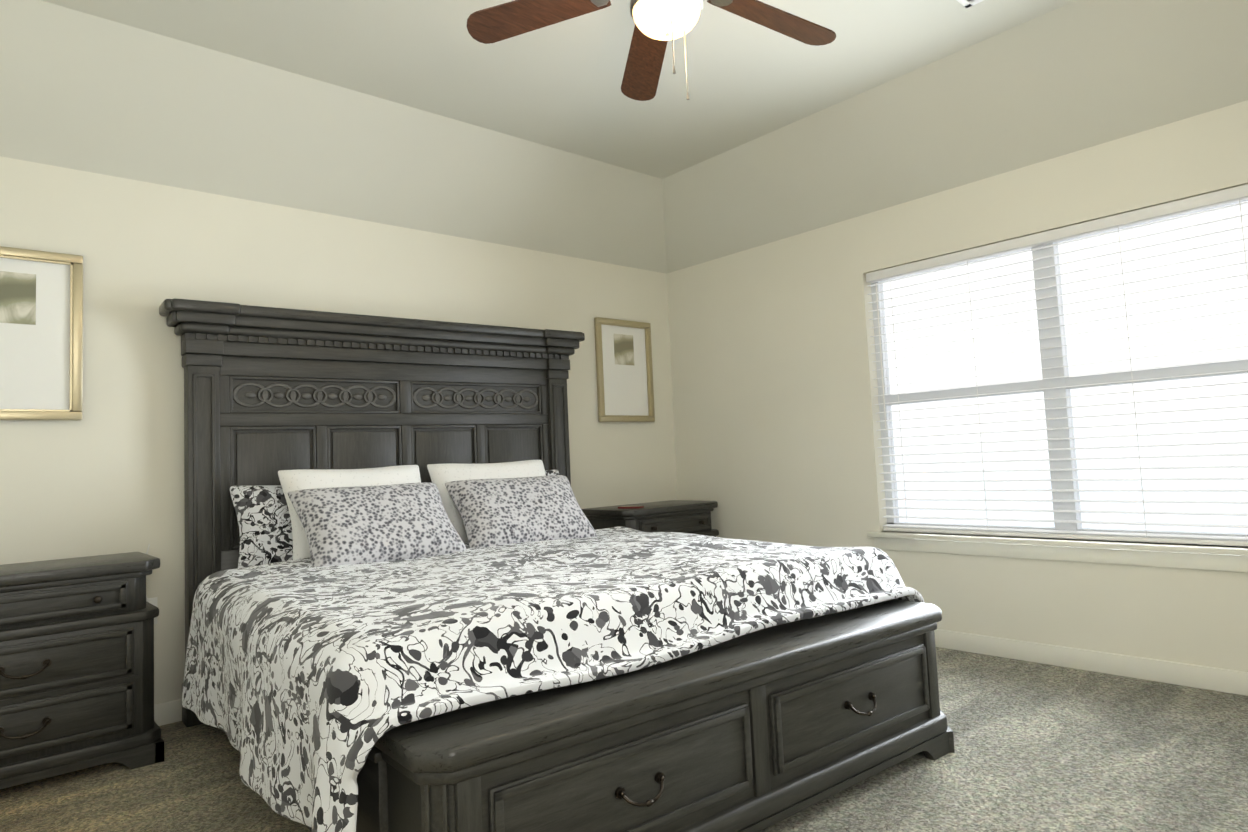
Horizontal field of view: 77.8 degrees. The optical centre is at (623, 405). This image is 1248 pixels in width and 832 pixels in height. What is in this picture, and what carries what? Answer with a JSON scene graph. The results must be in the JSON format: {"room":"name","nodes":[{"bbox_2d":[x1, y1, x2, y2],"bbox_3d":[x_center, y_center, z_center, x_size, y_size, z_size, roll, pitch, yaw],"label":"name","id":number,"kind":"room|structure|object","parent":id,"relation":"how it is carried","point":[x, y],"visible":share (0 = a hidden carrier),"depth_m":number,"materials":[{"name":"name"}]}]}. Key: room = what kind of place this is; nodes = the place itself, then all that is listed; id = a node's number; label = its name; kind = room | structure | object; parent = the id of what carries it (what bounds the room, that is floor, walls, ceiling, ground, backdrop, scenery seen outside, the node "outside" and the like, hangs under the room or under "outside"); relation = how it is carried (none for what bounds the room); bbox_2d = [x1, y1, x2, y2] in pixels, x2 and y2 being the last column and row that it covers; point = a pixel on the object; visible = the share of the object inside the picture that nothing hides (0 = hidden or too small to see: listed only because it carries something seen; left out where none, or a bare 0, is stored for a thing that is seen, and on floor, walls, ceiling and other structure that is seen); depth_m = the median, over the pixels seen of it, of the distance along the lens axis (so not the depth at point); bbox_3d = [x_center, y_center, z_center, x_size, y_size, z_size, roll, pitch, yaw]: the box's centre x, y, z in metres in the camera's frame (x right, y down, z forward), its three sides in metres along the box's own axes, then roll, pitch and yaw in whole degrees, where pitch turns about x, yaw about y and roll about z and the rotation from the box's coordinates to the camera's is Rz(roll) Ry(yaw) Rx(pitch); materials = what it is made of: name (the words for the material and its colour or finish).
{"room":"bedroom","nodes":[
{"label":"bedroom","id":0,"kind":"room"},
{"bbox_2d":[0,156,677,704],"bbox_3d":[-1.339,-0.071,4.283,4.680,3.010,0.140,1,-5,-41],"label":"wall","id":1,"kind":"structure","parent":0,"point":[104,476],"depth_m":3.56,"materials":[{"name":"paint"}]},
{"bbox_2d":[0,246,82,419],"bbox_3d":[-2.512,-0.294,3.154,0.500,0.710,0.032,1,-5,-41],"label":"picture","id":2,"kind":"object","parent":1,"relation":"attached to","point":[41,335],"visible":0.98,"depth_m":3.23},
{"bbox_2d":[146,544,156,623],"bbox_3d":[-2.089,0.788,3.401,0.072,0.357,0.048,1,-5,-41],"label":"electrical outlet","id":3,"kind":"object","parent":1,"relation":"attached to","point":[152,601],"visible":0.29,"depth_m":3.42,"materials":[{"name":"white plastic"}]},
{"bbox_2d":[154,699,181,725],"bbox_3d":[-1.224,1.375,4.124,4.400,0.095,0.013,1,-5,-41],"label":"baseboard","id":4,"kind":"structure","parent":1,"relation":"attached to","point":[169,712],"depth_m":3.42,"materials":[{"name":"paint"}]},
{"bbox_2d":[594,317,654,421],"bbox_3d":[0.009,-0.240,5.374,0.500,0.710,0.032,1,-5,-41],"label":"picture","id":5,"kind":"object","parent":1,"relation":"attached to","point":[624,373],"visible":1,"depth_m":5.37},
{"bbox_2d":[0,647,1247,831],"bbox_3d":[0.557,1.252,2.104,4.680,0.100,5.680,1,-5,-41],"label":"floor","id":6,"kind":"structure","parent":0,"point":[1039,747],"depth_m":2.60,"materials":[{"name":"carpet"}]},
{"bbox_2d":[0,552,163,788],"bbox_3d":[-2.248,0.994,2.873,0.860,0.770,0.522,1,-5,-41],"label":"nightstand","id":7,"kind":"object","parent":6,"relation":"on","point":[76,663],"visible":1,"depth_m":2.82,"materials":[{"name":"grey wood"}]},
{"bbox_2d":[159,298,954,831],"bbox_3d":[-0.400,0.380,3.162,2.280,1.870,2.548,1,-5,-38],"label":"bed","id":8,"kind":"object","parent":6,"relation":"on","point":[421,594],"visible":1,"depth_m":2.46,"materials":[{"name":"grey wood"}]},
{"bbox_2d":[287,482,468,575],"bbox_3d":[-1.079,0.530,3.433,0.756,0.359,0.368,1,-5,-38],"label":"pillow","id":9,"kind":"object","parent":8,"relation":"on","point":[335,526],"depth_m":3.34,"materials":[{"name":"fabric"}]},
{"bbox_2d":[444,475,598,555],"bbox_3d":[-0.506,0.537,3.886,0.756,0.359,0.368,1,-5,-38],"label":"pillow","id":10,"kind":"object","parent":8,"relation":"on","point":[485,514],"depth_m":3.80,"materials":[{"name":"fabric"}]},
{"bbox_2d":[181,526,924,831],"bbox_3d":[-0.252,0.843,2.968,2.290,0.542,1.795,1,-5,-38],"label":"duvet","id":11,"kind":"object","parent":8,"relation":"on","point":[316,669],"depth_m":2.18,"materials":[{"name":"fabric"}]},
{"bbox_2d":[582,500,718,536],"bbox_3d":[0.218,1.039,5.066,0.860,0.770,0.522,1,-5,-41],"label":"nightstand","id":12,"kind":"object","parent":6,"relation":"on","point":[689,516],"visible":0.31,"depth_m":4.92,"materials":[{"name":"grey wood"}]},
{"bbox_2d":[618,506,643,508],"bbox_3d":[0.043,0.638,4.849,0.150,0.013,0.075,-5,-5,28],"label":"phone","id":13,"kind":"object","parent":12,"relation":"on","point":[628,507],"visible":1,"depth_m":4.82,"materials":[{"name":"plastic"}]},
{"bbox_2d":[0,0,1247,273],"bbox_3d":[0.435,-1.484,2.297,4.400,0.510,5.400,1,-5,-41],"label":"ceiling","id":14,"kind":"structure","parent":0,"point":[434,116],"depth_m":3.63,"materials":[{"name":"paint"}]},
{"bbox_2d":[466,0,835,100],"bbox_3d":[0.181,-1.332,2.548,1.337,0.635,1.292,1,-5,-41],"label":"fan","id":15,"kind":"object","parent":14,"relation":"hanging from","point":[659,24],"visible":1,"depth_m":2.70,"materials":[{"name":"brown wood"}]},
{"bbox_2d":[956,0,983,7],"bbox_3d":[1.469,-1.669,2.989,0.235,0.016,0.400,1,-5,-41],"label":"ceiling vent","id":16,"kind":"object","parent":14,"relation":"in","point":[967,3],"visible":1,"depth_m":3.17,"materials":[{"name":"white metal"}]},
{"bbox_2d":[667,100,1247,671],"bbox_3d":[2.192,-0.268,3.714,0.140,3.010,5.400,1,-5,-41],"label":"wall","id":17,"kind":"structure","parent":0,"point":[775,398],"depth_m":4.48,"materials":[{"name":"paint"}]},
{"bbox_2d":[867,531,1247,571],"bbox_3d":[2.112,0.693,3.713,0.135,0.098,2.031,1,-5,-41],"label":"window sill","id":18,"kind":"structure","parent":17,"relation":"attached to","point":[1223,558],"depth_m":3.63,"materials":[{"name":"paint"}]},
{"bbox_2d":[871,199,1247,540],"bbox_3d":[2.139,-0.103,3.824,0.070,1.500,1.911,1,-5,-41],"label":"window","id":19,"kind":"structure","parent":17,"relation":"in","point":[1059,362],"depth_m":3.80,"materials":[{"name":"plastic"}]},
{"bbox_2d":[866,184,1247,546],"bbox_3d":[2.082,-0.104,3.773,0.074,1.492,1.887,1,-5,-41],"label":"window blinds","id":20,"kind":"object","parent":19,"relation":"attached to","point":[1206,201],"visible":0.96,"depth_m":3.68,"materials":[{"name":"white plastic"}]},
{"bbox_2d":[934,629,1247,695],"bbox_3d":[2.203,1.183,3.556,0.013,0.095,5.387,1,-5,-41],"label":"baseboard","id":21,"kind":"structure","parent":17,"relation":"attached to","point":[1208,678],"depth_m":3.55,"materials":[{"name":"paint"}]},
{"label":"outside","id":22,"kind":"structure","parent":0,"visible":0},
{"bbox_2d":[883,201,1247,532],"bbox_3d":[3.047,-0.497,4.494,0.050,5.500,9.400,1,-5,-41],"label":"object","id":23,"kind":"structure","parent":22,"point":[1113,357],"depth_m":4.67,"materials":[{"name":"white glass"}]}
]}

